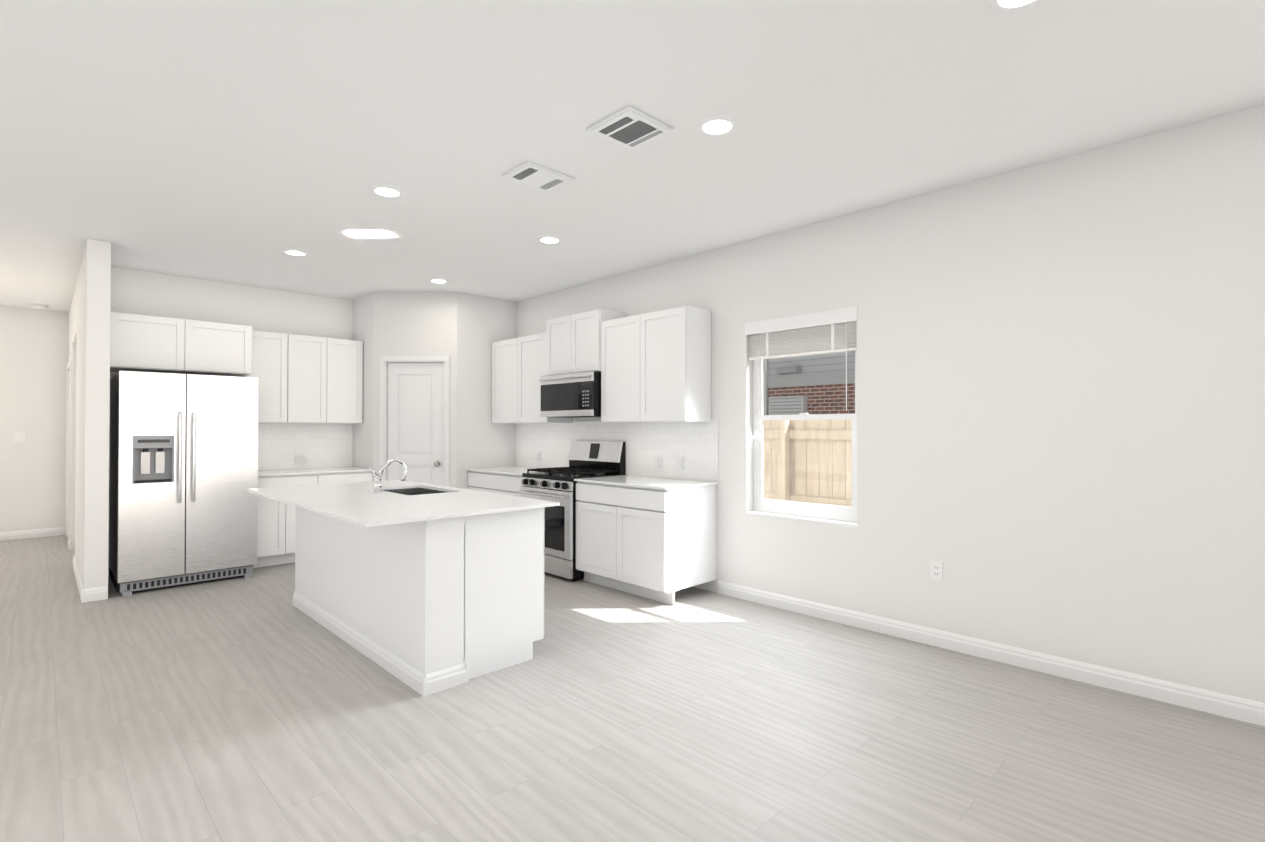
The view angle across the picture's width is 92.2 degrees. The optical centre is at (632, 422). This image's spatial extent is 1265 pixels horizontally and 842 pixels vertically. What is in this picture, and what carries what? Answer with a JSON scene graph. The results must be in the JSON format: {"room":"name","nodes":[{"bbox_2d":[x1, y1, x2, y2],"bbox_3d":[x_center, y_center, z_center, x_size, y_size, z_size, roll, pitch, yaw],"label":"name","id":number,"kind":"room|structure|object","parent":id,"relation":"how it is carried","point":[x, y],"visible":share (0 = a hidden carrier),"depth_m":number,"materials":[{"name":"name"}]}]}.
{"room":"kitchen","nodes":[
{"label":"kitchen","id":0,"kind":"room"},
{"bbox_2d":[0,305,68,531],"bbox_3d":[-7.800,0.002,7.013,4.690,2.790,0.140,1,-1,-44],"label":"wall","id":1,"kind":"structure","parent":0,"point":[34,347],"depth_m":7.41,"materials":[{"name":"white paint"}]},
{"bbox_2d":[14,433,25,441],"bbox_3d":[-7.371,0.180,7.324,0.100,0.115,0.010,1,-1,-44],"label":"light switch","id":2,"kind":"object","parent":1,"relation":"attached to","point":[19,437],"visible":1,"depth_m":7.32,"materials":[{"name":"white plastic"}]},
{"bbox_2d":[0,527,64,540],"bbox_3d":[-8.204,1.343,6.498,3.130,0.100,0.016,1,-1,-44],"label":"baseboard","id":3,"kind":"structure","parent":1,"relation":"attached to","point":[33,533],"depth_m":7.38,"materials":[{"name":"white paint"}]},
{"bbox_2d":[67,239,110,588],"bbox_3d":[-5.635,-0.005,6.246,0.140,2.790,4.260,1,-1,-44],"label":"wall","id":4,"kind":"structure","parent":0,"point":[89,335],"depth_m":4.72,"materials":[{"name":"white paint"}]},
{"bbox_2d":[65,360,71,540],"bbox_3d":[-6.611,0.349,7.177,0.083,2.100,0.940,1,-1,-44],"label":"door frame","id":5,"kind":"structure","parent":4,"relation":"attached to","point":[68,460],"depth_m":6.83,"materials":[{"name":"white paint"}]},
{"bbox_2d":[68,538,107,602],"bbox_3d":[-5.200,1.336,5.773,0.154,0.100,3.026,1,-1,-44],"label":"baseboard","id":6,"kind":"structure","parent":4,"relation":"attached to","point":[93,594],"depth_m":4.72,"materials":[{"name":"white paint"}]},
{"bbox_2d":[108,266,352,576],"bbox_3d":[-3.518,0.000,6.716,3.550,2.790,0.140,1,-1,-44],"label":"wall","id":7,"kind":"structure","parent":0,"point":[189,298],"depth_m":6.10,"materials":[{"name":"white paint"}]},
{"bbox_2d":[110,312,251,376],"bbox_3d":[-4.153,-0.681,5.573,1.027,0.460,0.618,1,-1,-44],"label":"upper cabinet","id":8,"kind":"object","parent":7,"relation":"attached to","point":[146,343],"visible":0.94,"depth_m":5.33,"materials":[{"name":"white paint"}]},
{"bbox_2d":[244,330,362,423],"bbox_3d":[-3.482,-0.448,6.426,1.120,0.910,0.328,1,-1,-44],"label":"upper cabinet","id":9,"kind":"object","parent":7,"relation":"attached to","point":[307,379],"visible":0.92,"depth_m":6.31,"materials":[{"name":"white paint"}]},
{"bbox_2d":[258,423,352,469],"bbox_3d":[-3.596,0.242,6.535,1.130,0.509,0.007,1,-1,-44],"label":"tile backsplash","id":10,"kind":"structure","parent":7,"relation":"attached to","point":[328,445],"depth_m":6.58,"materials":[{"name":"white tile"}]},
{"bbox_2d":[294,456,305,462],"bbox_3d":[-3.571,0.393,6.544,0.115,0.070,0.010,1,-1,-44],"label":"electrical outlet","id":11,"kind":"object","parent":10,"relation":"attached to","point":[299,458],"visible":1,"depth_m":6.53,"materials":[{"name":"white plastic"}]},
{"bbox_2d":[352,292,373,472],"bbox_3d":[-2.945,0.000,6.751,0.100,2.790,0.610,1,-1,-44],"label":"wall","id":12,"kind":"structure","parent":0,"point":[363,307],"depth_m":6.66,"materials":[{"name":"white paint"}]},
{"bbox_2d":[373,292,456,487],"bbox_3d":[-2.323,-0.002,6.549,0.891,2.790,0.100,0,-1,0],"label":"wall","id":13,"kind":"structure","parent":0,"point":[415,323],"depth_m":6.51,"materials":[{"name":"white paint"}]},
{"bbox_2d":[379,356,449,486],"bbox_3d":[-2.323,0.341,6.537,0.748,2.104,0.119,0,-1,0],"label":"door frame","id":14,"kind":"structure","parent":13,"relation":"attached to","point":[383,423],"depth_m":6.49,"materials":[{"name":"white paint"}]},
{"bbox_2d":[387,363,443,485],"bbox_3d":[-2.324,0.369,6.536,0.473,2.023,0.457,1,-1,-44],"label":"pantry door","id":15,"kind":"structure","parent":13,"relation":"in","point":[415,441],"depth_m":6.53,"materials":[{"name":"white paint"}]},
{"bbox_2d":[457,292,516,488],"bbox_3d":[-1.643,0.000,6.797,0.750,2.790,0.100,1,-1,-44],"label":"wall","id":16,"kind":"structure","parent":0,"point":[483,325],"depth_m":6.69,"materials":[{"name":"white paint"}]},
{"bbox_2d":[0,535,1264,841],"bbox_3d":[-2.189,1.389,2.980,7.120,0.060,13.730,1,-1,-44],"label":"floor","id":17,"kind":"structure","parent":0,"point":[258,707],"depth_m":2.63,"materials":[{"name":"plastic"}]},
{"bbox_2d":[109,371,257,596],"bbox_3d":[-3.986,0.487,5.411,0.955,1.791,0.970,1,-1,-44],"label":"refrigerator","id":18,"kind":"object","parent":17,"relation":"on","point":[183,473],"visible":1,"depth_m":5.08,"materials":[{"name":"silver metal"}]},
{"bbox_2d":[253,467,372,567],"bbox_3d":[-3.376,0.943,6.303,1.126,0.895,0.633,1,-1,-44],"label":"base cabinet","id":19,"kind":"object","parent":17,"relation":"on","point":[276,533],"visible":0.27,"depth_m":5.90,"materials":[{"name":"white paint"}]},
{"bbox_2d":[291,484,544,696],"bbox_3d":[-1.505,0.931,4.089,0.817,0.878,2.182,1,-1,-44],"label":"kitchen island","id":20,"kind":"object","parent":17,"relation":"on","point":[423,595],"depth_m":3.36,"materials":[{"name":"white paint"}]},
{"bbox_2d":[247,484,490,527],"bbox_3d":[-1.769,0.481,3.813,0.648,0.018,2.216,1,-1,-44],"label":"island countertop","id":21,"kind":"structure","parent":20,"relation":"on","point":[364,507],"depth_m":3.48,"materials":[{"name":"white stone"}]},
{"bbox_2d":[382,488,445,494],"bbox_3d":[-1.542,0.638,4.315,0.378,0.284,0.648,1,-1,-44],"label":"sink","id":22,"kind":"object","parent":21,"relation":"in","point":[413,491],"visible":0.04,"depth_m":4.59,"materials":[{"name":"silver metal"}]},
{"bbox_2d":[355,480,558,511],"bbox_3d":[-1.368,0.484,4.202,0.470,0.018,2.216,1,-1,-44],"label":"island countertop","id":23,"kind":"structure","parent":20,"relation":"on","point":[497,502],"depth_m":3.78,"materials":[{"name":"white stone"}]},
{"bbox_2d":[368,458,407,491],"bbox_3d":[-1.692,0.360,4.206,0.279,0.230,0.060,1,-1,-44],"label":"faucet","id":24,"kind":"object","parent":23,"relation":"on","point":[377,482],"visible":1,"depth_m":4.17,"materials":[{"name":"silver metal"}]},
{"bbox_2d":[467,466,535,496],"bbox_3d":[-1.189,0.944,6.403,0.633,0.895,1.079,1,-1,-44],"label":"base cabinet","id":25,"kind":"object","parent":17,"relation":"on","point":[503,480],"visible":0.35,"depth_m":6.24,"materials":[{"name":"white paint"}]},
{"bbox_2d":[518,440,625,580],"bbox_3d":[-0.585,0.781,5.705,0.717,1.208,0.760,1,-1,-44],"label":"gas range","id":26,"kind":"object","parent":17,"relation":"on","point":[588,459],"visible":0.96,"depth_m":5.46,"materials":[{"name":"silver metal"}]},
{"bbox_2d":[574,475,717,604],"bbox_3d":[0.095,0.932,5.084,0.633,0.895,1.072,1,-1,-44],"label":"base cabinet","id":27,"kind":"object","parent":17,"relation":"on","point":[654,538],"visible":1,"depth_m":4.79,"materials":[{"name":"white paint"}]},
{"bbox_2d":[0,0,1264,311],"bbox_3d":[-2.189,-1.461,3.006,7.120,0.060,13.730,1,-1,-44],"label":"ceiling","id":28,"kind":"structure","parent":0,"point":[244,142],"depth_m":2.86,"materials":[{"name":"white paint"}]},
{"bbox_2d":[29,304,48,308],"bbox_3d":[-7.023,-1.371,7.196,0.170,0.040,0.170,1,-1,-44],"label":"recessed light","id":29,"kind":"object","parent":28,"relation":"in","point":[38,306],"visible":1,"depth_m":7.15,"materials":[{"name":"white paint"}]},
{"bbox_2d":[283,249,307,255],"bbox_3d":[-2.790,-1.405,5.035,0.186,0.012,0.186,1,-1,-44],"label":"recessed light","id":30,"kind":"object","parent":28,"relation":"in","point":[294,252],"visible":1,"depth_m":5.02,"materials":[{"name":"white paint"}]},
{"bbox_2d":[371,185,402,197],"bbox_3d":[-1.506,-1.417,3.734,0.186,0.012,0.186,1,-1,-44],"label":"recessed light","id":31,"kind":"object","parent":28,"relation":"in","point":[388,191],"visible":0.98,"depth_m":3.73,"materials":[{"name":"white paint"}]},
{"bbox_2d":[429,278,447,283],"bbox_3d":[-1.911,-1.396,5.998,0.186,0.012,0.186,1,-1,-44],"label":"recessed light","id":32,"kind":"object","parent":28,"relation":"in","point":[438,280],"visible":1,"depth_m":5.97,"materials":[{"name":"white paint"}]},
{"bbox_2d":[501,161,574,192],"bbox_3d":[-0.545,-1.417,3.525,0.330,0.017,0.270,1,-1,-44],"label":"ceiling vent","id":33,"kind":"object","parent":28,"relation":"in","point":[536,176],"visible":1,"depth_m":3.50,"materials":[{"name":"white metal"}]},
{"bbox_2d":[537,235,561,243],"bbox_3d":[-0.639,-1.408,4.691,0.186,0.012,0.186,1,-1,-44],"label":"recessed light","id":34,"kind":"object","parent":28,"relation":"in","point":[548,239],"visible":0.98,"depth_m":4.67,"materials":[{"name":"white paint"}]},
{"bbox_2d":[587,105,673,149],"bbox_3d":[-0.011,-1.422,2.956,0.300,0.017,0.300,1,-1,-44],"label":"ceiling vent","id":35,"kind":"object","parent":28,"relation":"in","point":[629,127],"visible":1,"depth_m":2.93,"materials":[{"name":"white metal"}]},
{"bbox_2d":[698,115,736,135],"bbox_3d":[0.407,-1.425,2.926,0.186,0.012,0.186,1,-1,-44],"label":"recessed light","id":36,"kind":"object","parent":28,"relation":"in","point":[718,125],"visible":0.98,"depth_m":2.92,"materials":[{"name":"white paint"}]},
{"bbox_2d":[990,0,1039,11],"bbox_3d":[1.298,-1.433,2.026,0.186,0.012,0.186,1,-1,-44],"label":"recessed light","id":37,"kind":"object","parent":28,"relation":"in","point":[1007,5],"visible":0.92,"depth_m":2.08,"materials":[{"name":"white paint"}]},
{"bbox_2d":[517,104,1264,702],"bbox_3d":[1.379,-0.023,4.332,0.140,2.790,10.390,1,-1,-44],"label":"wall","id":38,"kind":"structure","parent":0,"point":[1059,406],"depth_m":3.34,"materials":[{"name":"white paint"}]},
{"bbox_2d":[492,332,572,423],"bbox_3d":[-1.093,-0.447,6.536,0.328,0.910,1.042,1,-1,-44],"label":"upper cabinet","id":39,"kind":"object","parent":38,"relation":"attached to","point":[518,367],"visible":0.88,"depth_m":6.40,"materials":[{"name":"white paint"}]},
{"bbox_2d":[546,309,626,375],"bbox_3d":[-0.456,-0.741,5.870,0.348,0.565,0.795,1,-1,-44],"label":"upper cabinet","id":40,"kind":"object","parent":38,"relation":"attached to","point":[573,343],"visible":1,"depth_m":5.70,"materials":[{"name":"white paint"}]},
{"bbox_2d":[539,371,600,417],"bbox_3d":[-0.496,-0.252,5.820,0.467,0.399,0.769,1,-1,-44],"label":"microwave","id":41,"kind":"object","parent":40,"relation":"attached to","point":[574,395],"visible":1,"depth_m":5.62,"materials":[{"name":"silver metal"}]},
{"bbox_2d":[516,419,718,481],"bbox_3d":[-0.324,0.237,5.972,0.007,0.509,2.920,1,-1,-44],"label":"tile backsplash","id":42,"kind":"structure","parent":38,"relation":"attached to","point":[698,442],"depth_m":5.55,"materials":[{"name":"white tile"}]},
{"bbox_2d":[537,451,540,461],"bbox_3d":[-1.028,0.374,6.681,0.008,0.115,0.070,1,-1,-44],"label":"outlet","id":43,"kind":"object","parent":42,"relation":"attached to","point":[538,452],"depth_m":6.68,"materials":[{"name":"white plastic"}]},
{"bbox_2d":[656,457,661,469],"bbox_3d":[0.235,0.362,5.384,0.008,0.115,0.070,1,-1,-44],"label":"outlet","id":44,"kind":"object","parent":42,"relation":"attached to","point":[658,459],"depth_m":5.38,"materials":[{"name":"white plastic"}]},
{"bbox_2d":[678,455,684,468],"bbox_3d":[0.416,0.340,5.198,0.010,0.115,0.070,1,-1,-44],"label":"outlet","id":45,"kind":"object","parent":42,"relation":"attached to","point":[681,462],"depth_m":5.19,"materials":[{"name":"white plastic"}]},
{"bbox_2d":[601,306,711,422],"bbox_3d":[0.181,-0.460,5.228,0.328,0.910,1.000,1,-1,-44],"label":"upper cabinet","id":46,"kind":"object","parent":38,"relation":"attached to","point":[655,366],"visible":1,"depth_m":4.98,"materials":[{"name":"white paint"}]},
{"bbox_2d":[747,321,856,526],"bbox_3d":[1.247,-0.031,4.465,0.134,1.478,0.893,1,-1,-44],"label":"window","id":47,"kind":"structure","parent":38,"relation":"in","point":[813,510],"depth_m":4.51,"materials":[{"name":"white plastic"}]},
{"bbox_2d":[745,307,856,439],"bbox_3d":[1.220,-0.323,4.441,0.072,0.911,0.907,1,-1,-44],"label":"window blind","id":48,"kind":"object","parent":47,"relation":"attached to","point":[832,335],"visible":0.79,"depth_m":4.40,"materials":[{"name":"white paint"}]},
{"bbox_2d":[930,560,942,580],"bbox_3d":[1.859,0.906,3.723,0.008,0.115,0.070,1,-1,-44],"label":"outlet","id":49,"kind":"object","parent":38,"relation":"attached to","point":[936,570],"visible":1,"depth_m":3.72,"materials":[{"name":"white plastic"}]},
{"bbox_2d":[718,581,1264,726],"bbox_3d":[2.820,1.307,2.728,0.016,0.100,6.095,1,-1,-44],"label":"baseboard","id":50,"kind":"structure","parent":38,"relation":"attached to","point":[1229,706],"depth_m":3.36,"materials":[{"name":"white paint"}]},
{"label":"outside","id":51,"kind":"structure","parent":0,"visible":0},
{"bbox_3d":[2.697,1.821,9.513,8.999,0.100,22.000,1,-1,-44],"label":"ground","id":52,"kind":"structure","parent":51,"visible":0},
{"bbox_2d":[759,419,854,522],"bbox_3d":[0.523,0.842,7.444,0.148,1.820,18.056,1,-1,-44],"label":"fence","id":53,"kind":"object","parent":52,"relation":"on","point":[821,441],"depth_m":6.21,"materials":[{"name":"brown wood"}]},
{"bbox_2d":[763,321,854,414],"bbox_3d":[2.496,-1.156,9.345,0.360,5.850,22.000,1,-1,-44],"label":"house","id":54,"kind":"structure","parent":52,"relation":"on","point":[828,369],"depth_m":9.11,"materials":[{"name":"brick"}]}
]}

